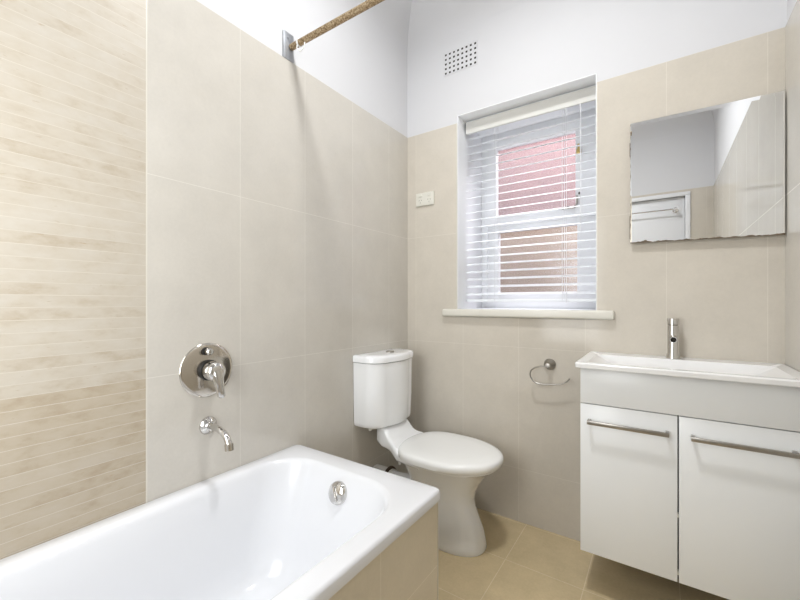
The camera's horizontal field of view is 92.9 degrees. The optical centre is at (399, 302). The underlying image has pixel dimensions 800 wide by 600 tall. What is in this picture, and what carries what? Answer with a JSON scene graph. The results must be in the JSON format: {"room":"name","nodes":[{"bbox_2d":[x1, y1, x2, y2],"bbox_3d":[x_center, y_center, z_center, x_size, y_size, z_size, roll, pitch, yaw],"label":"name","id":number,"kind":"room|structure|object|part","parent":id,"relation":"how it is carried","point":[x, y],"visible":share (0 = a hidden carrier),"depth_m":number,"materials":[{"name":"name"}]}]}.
{"room":"bathroom","nodes":[
{"label":"bathroom","id":0,"kind":"room"},
{"bbox_2d":[0,0,407,559],"bbox_3d":[-0.637,-0.365,1.351,0.100,2.900,2.278,0,0,34],"label":"wall","id":1,"kind":"structure","parent":0,"point":[172,183],"depth_m":1.19,"materials":[{"name":"beige tile"}]},
{"bbox_2d":[179,343,231,397],"bbox_3d":[-0.604,0.223,1.235,0.086,0.178,0.178,0,0,34],"label":"mixer","id":2,"kind":"object","parent":1,"relation":"attached to","point":[204,371],"visible":1,"depth_m":1.22,"materials":[{"name":"silver metal"}]},
{"bbox_3d":[-0.623,0.160,1.238,0.026,0.023,0.023,0,0,34],"label":"diverter knob","id":3,"kind":"part","parent":2,"relation":"part of","materials":[{"name":"silver metal"}]},
{"bbox_3d":[-0.601,0.223,1.233,0.051,0.062,0.062,0,0,34],"label":"mixer lever","id":4,"kind":"part","parent":2,"relation":"part of","materials":[{"name":"silver metal"}]},
{"bbox_3d":[-0.590,0.261,1.225,0.052,0.090,0.044,0,0,34],"label":"lever arm","id":5,"kind":"part","parent":2,"relation":"part of","materials":[{"name":"silver metal"}]},
{"bbox_2d":[199,416,233,451],"bbox_3d":[-0.583,0.422,1.223,0.135,0.090,0.060,0,0,34],"label":"spout","id":6,"kind":"object","parent":1,"relation":"attached to","point":[208,424],"visible":1,"depth_m":1.23,"materials":[{"name":"silver metal"}]},
{"bbox_2d":[282,0,383,62],"bbox_3d":[-0.526,-1.038,0.776,0.746,0.119,1.456,0,0,34],"label":"rail","id":7,"kind":"object","parent":1,"relation":"attached to","point":[289,45],"visible":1,"depth_m":1.45,"materials":[{"name":"cork"},{"name":"chrome"}]},
{"bbox_2d":[296,38,304,51],"bbox_3d":[-0.385,-1.020,1.506,0.052,0.070,0.034,0,0,34],"label":"curtain ring","id":8,"kind":"object","parent":7,"relation":"hanging from","point":[297,38],"visible":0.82,"depth_m":1.50,"materials":[{"name":"white plastic"}]},
{"bbox_2d":[352,0,530,54],"bbox_3d":[0.065,-1.645,0.869,1.614,0.340,2.276,0,0,34],"label":"ceiling","id":9,"kind":"structure","parent":1,"relation":"attached to","point":[413,25],"depth_m":2.10,"materials":[{"name":"white paint"}]},
{"bbox_2d":[438,508,728,599],"bbox_3d":[0.155,1.135,1.000,1.803,0.100,2.786,0,0,34],"label":"floor","id":10,"kind":"structure","parent":0,"point":[519,561],"depth_m":1.52,"materials":[{"name":"tile"}]},
{"bbox_2d":[0,445,439,599],"bbox_3d":[-0.551,0.834,0.794,0.670,0.502,1.436,0,0,34],"label":"bathtub","id":11,"kind":"object","parent":10,"relation":"on","point":[296,522],"visible":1,"depth_m":1.14,"materials":[{"name":"white ceramic"}]},
{"bbox_3d":[0.118,0.851,1.191,0.003,0.467,0.004,0,0,34],"label":"edge trim","id":12,"kind":"part","parent":11,"relation":"part of","materials":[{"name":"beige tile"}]},
{"bbox_2d":[353,348,503,556],"bbox_3d":[0.152,0.666,1.808,0.679,0.838,0.388,0,0,34],"label":"toilet","id":13,"kind":"object","parent":10,"relation":"on","point":[454,464],"visible":0.88,"depth_m":1.75,"materials":[{"name":"white ceramic"}]},
{"bbox_3d":[-0.056,0.272,1.950,0.174,0.038,0.364,0,0,34],"label":"cistern lid","id":14,"kind":"part","parent":13,"relation":"part of","materials":[{"name":"white ceramic"}]},
{"bbox_3d":[0.235,0.686,1.750,0.477,0.044,0.388,0,0,34],"label":"lid","id":15,"kind":"part","parent":13,"relation":"part of","materials":[{"name":"white plastic"}]},
{"bbox_2d":[407,0,786,540],"bbox_3d":[0.825,-0.365,1.975,1.803,2.900,0.421,0,0,34],"label":"wall","id":16,"kind":"structure","parent":0,"point":[650,59],"depth_m":1.73,"materials":[{"name":"beige tile"}]},
{"bbox_2d":[416,191,433,206],"bbox_3d":[0.143,-0.594,2.181,0.118,0.075,0.013,0,0,34],"label":"power outlet","id":17,"kind":"object","parent":16,"relation":"attached to","point":[427,198],"visible":1,"depth_m":2.18,"materials":[{"name":"beige plastic"}]},
{"bbox_2d":[444,40,476,75],"bbox_3d":[0.328,-1.326,2.069,0.198,0.126,0.004,0,0,34],"label":"air vent","id":18,"kind":"object","parent":16,"relation":"in","point":[463,57],"visible":1,"depth_m":2.07,"materials":[{"name":"white paint"}]},
{"bbox_2d":[442,73,614,319],"bbox_3d":[0.699,-0.474,2.045,0.831,1.098,0.448,0,0,34],"label":"window","id":19,"kind":"structure","parent":16,"relation":"in","point":[552,310],"depth_m":2.10,"materials":[{"name":"white paint"}]},
{"bbox_3d":[0.593,0.055,1.890,0.831,0.040,0.073,0,0,34],"label":"sill","id":20,"kind":"part","parent":19,"relation":"part of","materials":[{"name":"white wood"}]},
{"bbox_2d":[466,85,595,302],"bbox_3d":[0.657,-0.510,1.975,0.668,1.018,0.066,0,0,34],"label":"blind","id":21,"kind":"object","parent":19,"relation":"attached to","point":[588,94],"visible":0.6,"depth_m":1.93,"materials":[{"name":"white paint"}]},
{"bbox_3d":[0.525,-0.485,2.072,0.002,0.964,0.055,0,0,34],"label":"ladder cord","id":22,"kind":"part","parent":21,"relation":"part of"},
{"bbox_3d":[0.660,-0.010,1.980,0.654,0.014,0.050,0,0,34],"label":"rail","id":23,"kind":"part","parent":21,"relation":"part of","materials":[{"name":"white plastic"}]},
{"bbox_3d":[0.807,-0.485,1.878,0.002,0.964,0.055,0,0,34],"label":"ladder cord","id":24,"kind":"part","parent":21,"relation":"part of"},
{"bbox_3d":[0.806,-0.480,1.841,0.008,0.960,0.008,0,0,34],"label":"pull cord","id":25,"kind":"part","parent":21,"relation":"part of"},
{"bbox_3d":[0.800,-0.492,2.184,0.674,1.054,0.065,0,0,34],"label":"frame","id":26,"kind":"part","parent":19,"relation":"part of","materials":[{"name":"white paint"}]},
{"bbox_3d":[0.787,-0.725,2.165,0.614,0.530,0.040,0,0,34],"label":"sash","id":27,"kind":"part","parent":19,"relation":"part of","materials":[{"name":"white paint"}]},
{"bbox_3d":[0.801,-0.240,2.186,0.614,0.480,0.040,0,0,34],"label":"sash","id":28,"kind":"part","parent":19,"relation":"part of","materials":[{"name":"white paint"}]},
{"bbox_2d":[529,359,569,384],"bbox_3d":[0.701,0.325,1.774,0.181,0.120,0.053,0,0,34],"label":"toilet roll holder","id":29,"kind":"object","parent":16,"relation":"attached to","point":[549,364],"visible":1,"depth_m":1.78,"materials":[{"name":"metal"}]},
{"bbox_2d":[580,368,799,599],"bbox_3d":[1.004,0.580,1.374,0.596,0.683,0.367,0,0,34],"label":"vanity cabinet","id":30,"kind":"object","parent":16,"relation":"attached to","point":[695,482],"visible":0.96,"depth_m":1.23,"materials":[{"name":"wood"}]},
{"bbox_3d":[0.786,0.434,1.321,0.244,0.014,0.032,0,0,34],"label":"handle","id":31,"kind":"part","parent":30,"relation":"part of","materials":[{"name":"metal"}]},
{"bbox_3d":[0.799,0.648,1.342,0.292,0.547,0.018,0,0,34],"label":"door","id":32,"kind":"part","parent":30,"relation":"part of","materials":[{"name":"white laminate"}]},
{"bbox_2d":[575,351,799,387],"bbox_3d":[1.000,0.236,1.368,0.620,0.036,0.382,0,0,34],"label":"basin","id":33,"kind":"object","parent":30,"relation":"in","point":[777,374],"visible":1,"depth_m":1.33,"materials":[{"name":"white ceramic"}]},
{"bbox_2d":[666,318,680,358],"bbox_3d":[1.062,0.139,1.478,0.048,0.156,0.085,0,0,34],"label":"tap","id":34,"kind":"object","parent":33,"relation":"on","point":[673,324],"visible":1,"depth_m":1.48,"materials":[{"name":"silver metal"}]},
{"bbox_3d":[1.056,0.138,1.468,0.023,0.030,0.062,0,0,34],"label":"spout","id":35,"kind":"part","parent":34,"relation":"part of","materials":[{"name":"silver metal"}]},
{"bbox_3d":[1.073,0.075,1.493,0.041,0.027,0.041,0,0,34],"label":"handle","id":36,"kind":"part","parent":34,"relation":"part of","materials":[{"name":"silver metal"}]},
{"bbox_3d":[0.924,0.305,1.256,0.596,0.133,0.018,0,0,34],"label":"apron panel","id":37,"kind":"part","parent":30,"relation":"part of","materials":[{"name":"white laminate"}]},
{"bbox_3d":[1.046,0.648,1.172,0.300,0.547,0.018,0,0,34],"label":"door","id":38,"kind":"part","parent":30,"relation":"part of","materials":[{"name":"white laminate"}]},
{"bbox_3d":[1.034,0.434,1.150,0.244,0.014,0.032,0,0,34],"label":"handle","id":39,"kind":"part","parent":30,"relation":"part of","materials":[{"name":"metal"}]},
{"bbox_2d":[630,90,784,243],"bbox_3d":[1.164,-0.494,1.473,0.468,0.513,0.024,0,0,34],"label":"wall mirror","id":40,"kind":"object","parent":16,"relation":"attached to","point":[717,171],"visible":1,"depth_m":1.45,"materials":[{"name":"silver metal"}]},
{"bbox_2d":[785,0,799,371],"bbox_3d":[0.767,-0.365,0.387,0.100,2.900,2.278,0,0,34],"label":"wall","id":41,"kind":"structure","parent":0,"point":[792,28],"depth_m":1.26,"materials":[{"name":"beige tile"}]},
{"label":"outside","id":42,"kind":"structure","parent":0,"visible":0},
{"bbox_2d":[498,133,576,291],"bbox_3d":[1.569,-0.565,3.150,6.500,3.500,0.240,0,0,34],"label":"window glass","id":43,"kind":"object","parent":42,"point":[571,151],"visible":0.02,"depth_m":3.29,"materials":[{"name":"glass"}]}
]}

